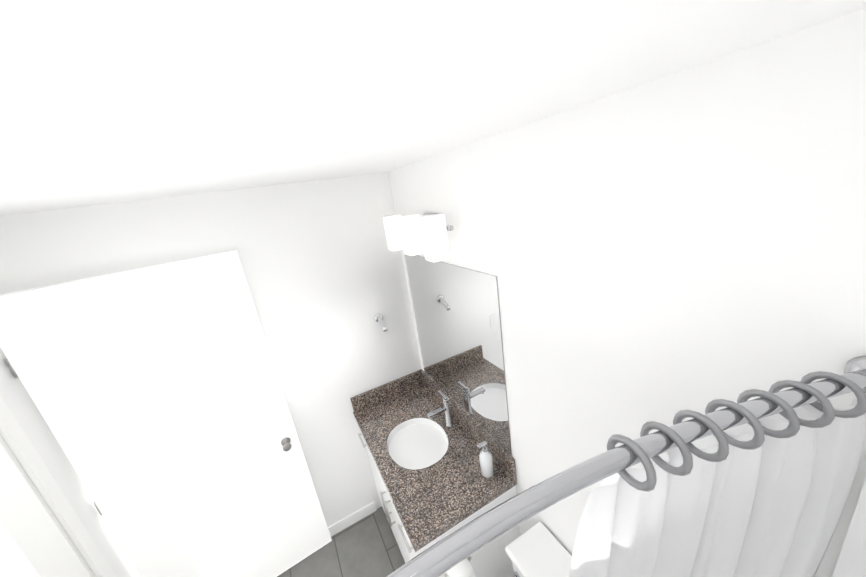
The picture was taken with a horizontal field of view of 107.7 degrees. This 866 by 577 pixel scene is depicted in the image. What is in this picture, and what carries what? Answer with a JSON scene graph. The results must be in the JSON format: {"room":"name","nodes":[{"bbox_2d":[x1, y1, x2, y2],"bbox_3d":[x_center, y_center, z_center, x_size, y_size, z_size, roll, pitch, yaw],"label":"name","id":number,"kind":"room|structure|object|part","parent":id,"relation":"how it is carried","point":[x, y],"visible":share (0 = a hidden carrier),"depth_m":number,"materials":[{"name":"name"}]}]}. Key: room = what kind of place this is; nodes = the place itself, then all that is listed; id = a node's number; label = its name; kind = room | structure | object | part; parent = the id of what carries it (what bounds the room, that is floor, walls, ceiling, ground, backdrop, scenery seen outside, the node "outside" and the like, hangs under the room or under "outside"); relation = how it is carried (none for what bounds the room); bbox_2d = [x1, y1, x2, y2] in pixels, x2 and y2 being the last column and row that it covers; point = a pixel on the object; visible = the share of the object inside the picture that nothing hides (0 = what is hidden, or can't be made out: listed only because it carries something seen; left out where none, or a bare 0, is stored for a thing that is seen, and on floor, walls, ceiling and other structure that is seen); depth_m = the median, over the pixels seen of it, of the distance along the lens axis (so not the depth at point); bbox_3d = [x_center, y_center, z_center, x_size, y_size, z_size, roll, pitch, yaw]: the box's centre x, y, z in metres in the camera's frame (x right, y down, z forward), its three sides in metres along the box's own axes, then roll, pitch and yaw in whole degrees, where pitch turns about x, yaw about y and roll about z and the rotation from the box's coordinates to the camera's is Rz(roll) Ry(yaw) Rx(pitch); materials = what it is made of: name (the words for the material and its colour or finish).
{"room":"bathroom","nodes":[
{"label":"bathroom","id":0,"kind":"room"},
{"bbox_2d":[0,523,39,576],"bbox_3d":[-2.784,0.900,2.101,1.170,2.460,0.100,-16,19,-24],"label":"wall","id":1,"kind":"structure","parent":0,"point":[14,562],"depth_m":2.20,"materials":[{"name":"white paint"}]},
{"bbox_2d":[0,347,139,576],"bbox_3d":[-1.746,0.939,1.487,0.120,2.460,0.400,-16,19,-24],"label":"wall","id":2,"kind":"structure","parent":0,"point":[20,403],"depth_m":1.43,"materials":[{"name":"white paint"}]},
{"bbox_2d":[0,395,116,576],"bbox_3d":[-1.642,1.076,1.373,0.138,2.240,0.088,-16,19,-24],"label":"door frame","id":3,"kind":"structure","parent":2,"relation":"attached to","point":[33,527],"depth_m":1.31,"materials":[{"name":"white wood"}]},
{"bbox_3d":[-1.593,1.059,1.405,0.018,2.240,0.070,-16,19,-24],"label":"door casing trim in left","id":4,"kind":"part","parent":3,"relation":"part of","materials":[{"name":"white wood"}]},
{"bbox_2d":[0,172,421,526],"bbox_3d":[-0.950,0.654,2.023,1.860,2.460,0.100,-16,19,-24],"label":"wall","id":5,"kind":"structure","parent":0,"point":[323,269],"depth_m":1.91,"materials":[{"name":"white paint"}]},
{"bbox_2d":[0,250,331,576],"bbox_3d":[-1.277,0.938,1.770,0.925,2.146,0.120,-16,19,-24],"label":"entry door","id":6,"kind":"structure","parent":5,"relation":"in","point":[156,394],"depth_m":1.65,"materials":[{"name":"white paint"}]},
{"bbox_3d":[-1.772,0.335,1.335,0.011,0.090,0.012,-16,19,-24],"label":"entry door hinge","id":7,"kind":"part","parent":6,"relation":"part of","materials":[{"name":"silver metal"}]},
{"bbox_3d":[-1.660,1.091,1.571,0.011,0.090,0.012,-16,19,-24],"label":"entry door hinge","id":8,"kind":"part","parent":6,"relation":"part of","materials":[{"name":"silver metal"}]},
{"bbox_3d":[-0.905,0.966,1.953,0.057,0.054,0.079,-16,19,-24],"label":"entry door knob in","id":9,"kind":"part","parent":6,"relation":"part of","materials":[{"name":"silver metal"}]},
{"bbox_2d":[328,501,376,536],"bbox_3d":[-0.988,1.854,2.216,1.235,0.090,0.014,-16,19,-24],"label":"baseboard","id":10,"kind":"structure","parent":5,"relation":"attached to","point":[350,519],"depth_m":2.38,"materials":[{"name":"white wood"}]},
{"bbox_2d":[374,314,387,331],"bbox_3d":[-0.343,0.231,2.121,0.060,0.097,0.124,-16,19,-24],"label":"hanger","id":11,"kind":"object","parent":5,"relation":"attached to","point":[378,318],"visible":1,"depth_m":2.13,"materials":[{"name":"silver metal"}]},
{"bbox_3d":[-0.346,0.234,2.130,0.028,0.065,0.100,-16,19,-24],"label":"arm","id":12,"kind":"part","parent":11,"relation":"part of"},
{"bbox_2d":[277,506,404,576],"bbox_3d":[-0.891,2.214,1.305,3.350,0.080,3.760,-16,19,-24],"label":"floor","id":13,"kind":"structure","parent":0,"point":[367,546],"depth_m":2.19,"materials":[{"name":"tile"}]},
{"bbox_2d":[0,522,40,576],"bbox_3d":[-1.714,1.094,1.349,0.018,2.240,0.070,-16,19,-24],"label":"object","id":14,"kind":"object","parent":13,"relation":"on","point":[20,549],"visible":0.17,"depth_m":1.31,"materials":[{"name":"white"}]},
{"bbox_2d":[350,369,519,576],"bbox_3d":[-0.004,1.249,1.942,0.573,1.116,1.152,-16,19,-24],"label":"bathroom vanity","id":15,"kind":"object","parent":13,"relation":"on","point":[423,433],"visible":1,"depth_m":1.71,"materials":[{"name":"white"}]},
{"bbox_3d":[-0.294,1.224,1.897,0.030,0.010,0.010,-16,19,-24],"label":"handle post","id":16,"kind":"part","parent":15,"relation":"part of","materials":[{"name":"silver metal"}]},
{"bbox_3d":[-0.341,1.404,2.168,0.018,0.577,0.506,-16,19,-24],"label":"door","id":17,"kind":"part","parent":15,"relation":"part of","materials":[{"name":"white wood"}]},
{"bbox_3d":[-0.262,1.238,1.837,0.030,0.010,0.010,-16,19,-24],"label":"handle post","id":18,"kind":"part","parent":15,"relation":"part of","materials":[{"name":"silver metal"}]},
{"bbox_3d":[-0.238,1.398,1.887,0.030,0.010,0.010,-16,19,-24],"label":"handle post","id":19,"kind":"part","parent":15,"relation":"part of","materials":[{"name":"silver metal"}]},
{"bbox_3d":[-0.169,1.478,1.849,0.018,0.577,0.229,-16,19,-24],"label":"door","id":20,"kind":"part","parent":15,"relation":"part of","materials":[{"name":"white wood"}]},
{"bbox_2d":[426,389,453,427],"bbox_3d":[0.029,0.759,1.948,0.162,0.202,0.112,-16,19,-24],"label":"faucet","id":21,"kind":"object","parent":15,"relation":"on","point":[446,420],"depth_m":1.94,"materials":[{"name":"silver metal"}]},
{"bbox_3d":[0.109,1.271,1.446,0.130,0.014,0.014,-16,19,-24],"label":"arm","id":22,"kind":"part","parent":15,"relation":"part of"},
{"bbox_3d":[0.160,1.252,1.484,0.024,0.024,0.039,-16,19,-24],"label":"post","id":23,"kind":"part","parent":15,"relation":"part of","materials":[{"name":"silver metal"}]},
{"bbox_2d":[477,440,493,477],"bbox_3d":[0.261,0.845,1.578,0.073,0.193,0.066,-16,19,-24],"label":"soap dispenser","id":24,"kind":"object","parent":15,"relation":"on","point":[486,462],"visible":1,"depth_m":1.56,"materials":[{"name":"white plastic"}]},
{"bbox_2d":[479,448,493,477],"bbox_3d":[0.268,0.869,1.587,0.066,0.142,0.066,-16,19,-24],"label":"bottle","id":25,"kind":"object","parent":24,"relation":"attached to","point":[485,456],"depth_m":1.56,"materials":[{"name":"white plastic"}]},
{"bbox_2d":[505,522,571,576],"bbox_3d":[0.331,1.584,1.231,0.740,0.813,0.448,-16,19,-24],"label":"toilet","id":26,"kind":"object","parent":13,"relation":"on","point":[537,549],"visible":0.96,"depth_m":1.32,"materials":[{"name":"white ceramic"}]},
{"bbox_3d":[0.360,1.227,1.317,0.011,0.014,0.065,-16,19,-24],"label":"lever","id":27,"kind":"part","parent":26,"relation":"part of","materials":[{"name":"silver metal"}]},
{"bbox_2d":[832,479,865,576],"bbox_3d":[0.352,1.212,0.113,1.435,2.170,0.745,-16,19,-24],"label":"bathtub","id":28,"kind":"object","parent":13,"relation":"on","point":[851,561],"depth_m":0.55,"materials":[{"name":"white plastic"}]},
{"bbox_2d":[0,0,865,215],"bbox_3d":[-1.245,-0.187,0.555,3.350,0.080,3.760,-16,19,-24],"label":"ceiling","id":29,"kind":"structure","parent":0,"point":[107,101],"depth_m":0.40,"materials":[{"name":"white paint"}]},
{"bbox_2d":[388,8,865,576],"bbox_3d":[0.555,0.682,1.223,0.100,2.460,2.890,-16,19,-24],"label":"wall","id":30,"kind":"structure","parent":0,"point":[664,250],"depth_m":0.70,"materials":[{"name":"white paint"}]},
{"bbox_2d":[383,213,453,261],"bbox_3d":[-0.071,-0.281,1.618,0.172,0.194,0.594,-16,19,-24],"label":"sconce","id":31,"kind":"object","parent":30,"relation":"attached to","point":[416,234],"visible":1,"depth_m":1.53,"materials":[{"name":"white glass"}]},
{"bbox_3d":[-0.220,-0.320,1.813,0.092,0.194,0.104,-16,19,-24],"label":"lamp shade","id":32,"kind":"part","parent":31,"relation":"part of","materials":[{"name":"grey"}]},
{"bbox_3d":[-0.106,-0.271,1.601,0.092,0.194,0.104,-16,19,-24],"label":"lamp shade","id":33,"kind":"part","parent":31,"relation":"part of","materials":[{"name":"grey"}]},
{"bbox_3d":[-0.009,-0.332,1.640,0.018,0.110,0.150,-16,19,-24],"label":"plate","id":34,"kind":"part","parent":31,"relation":"part of","materials":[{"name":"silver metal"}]},
{"bbox_3d":[0.007,-0.222,1.390,0.092,0.194,0.104,-16,19,-24],"label":"lamp shade","id":35,"kind":"part","parent":31,"relation":"part of","materials":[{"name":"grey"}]},
{"bbox_2d":[405,255,511,455],"bbox_3d":[0.097,0.287,1.823,0.004,0.914,0.960,-16,19,-24],"label":"mirror","id":36,"kind":"object","parent":30,"relation":"attached to","point":[457,315],"visible":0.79,"depth_m":1.67,"materials":[{"name":"grey mirror"}]},
{"bbox_2d":[420,370,516,479],"bbox_3d":[0.159,0.778,1.974,0.019,0.116,1.016,-16,19,-24],"label":"backsplash","id":37,"kind":"structure","parent":30,"relation":"attached to","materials":[{"name":"stone"}]},
{"bbox_2d":[386,356,865,576],"bbox_3d":[0.130,1.159,0.554,1.440,1.892,0.284,-16,19,-24],"label":"shower curtain","id":38,"kind":"object","parent":30,"relation":"attached to","point":[761,485],"visible":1,"depth_m":0.49,"materials":[{"name":"white fabric"}]}
]}

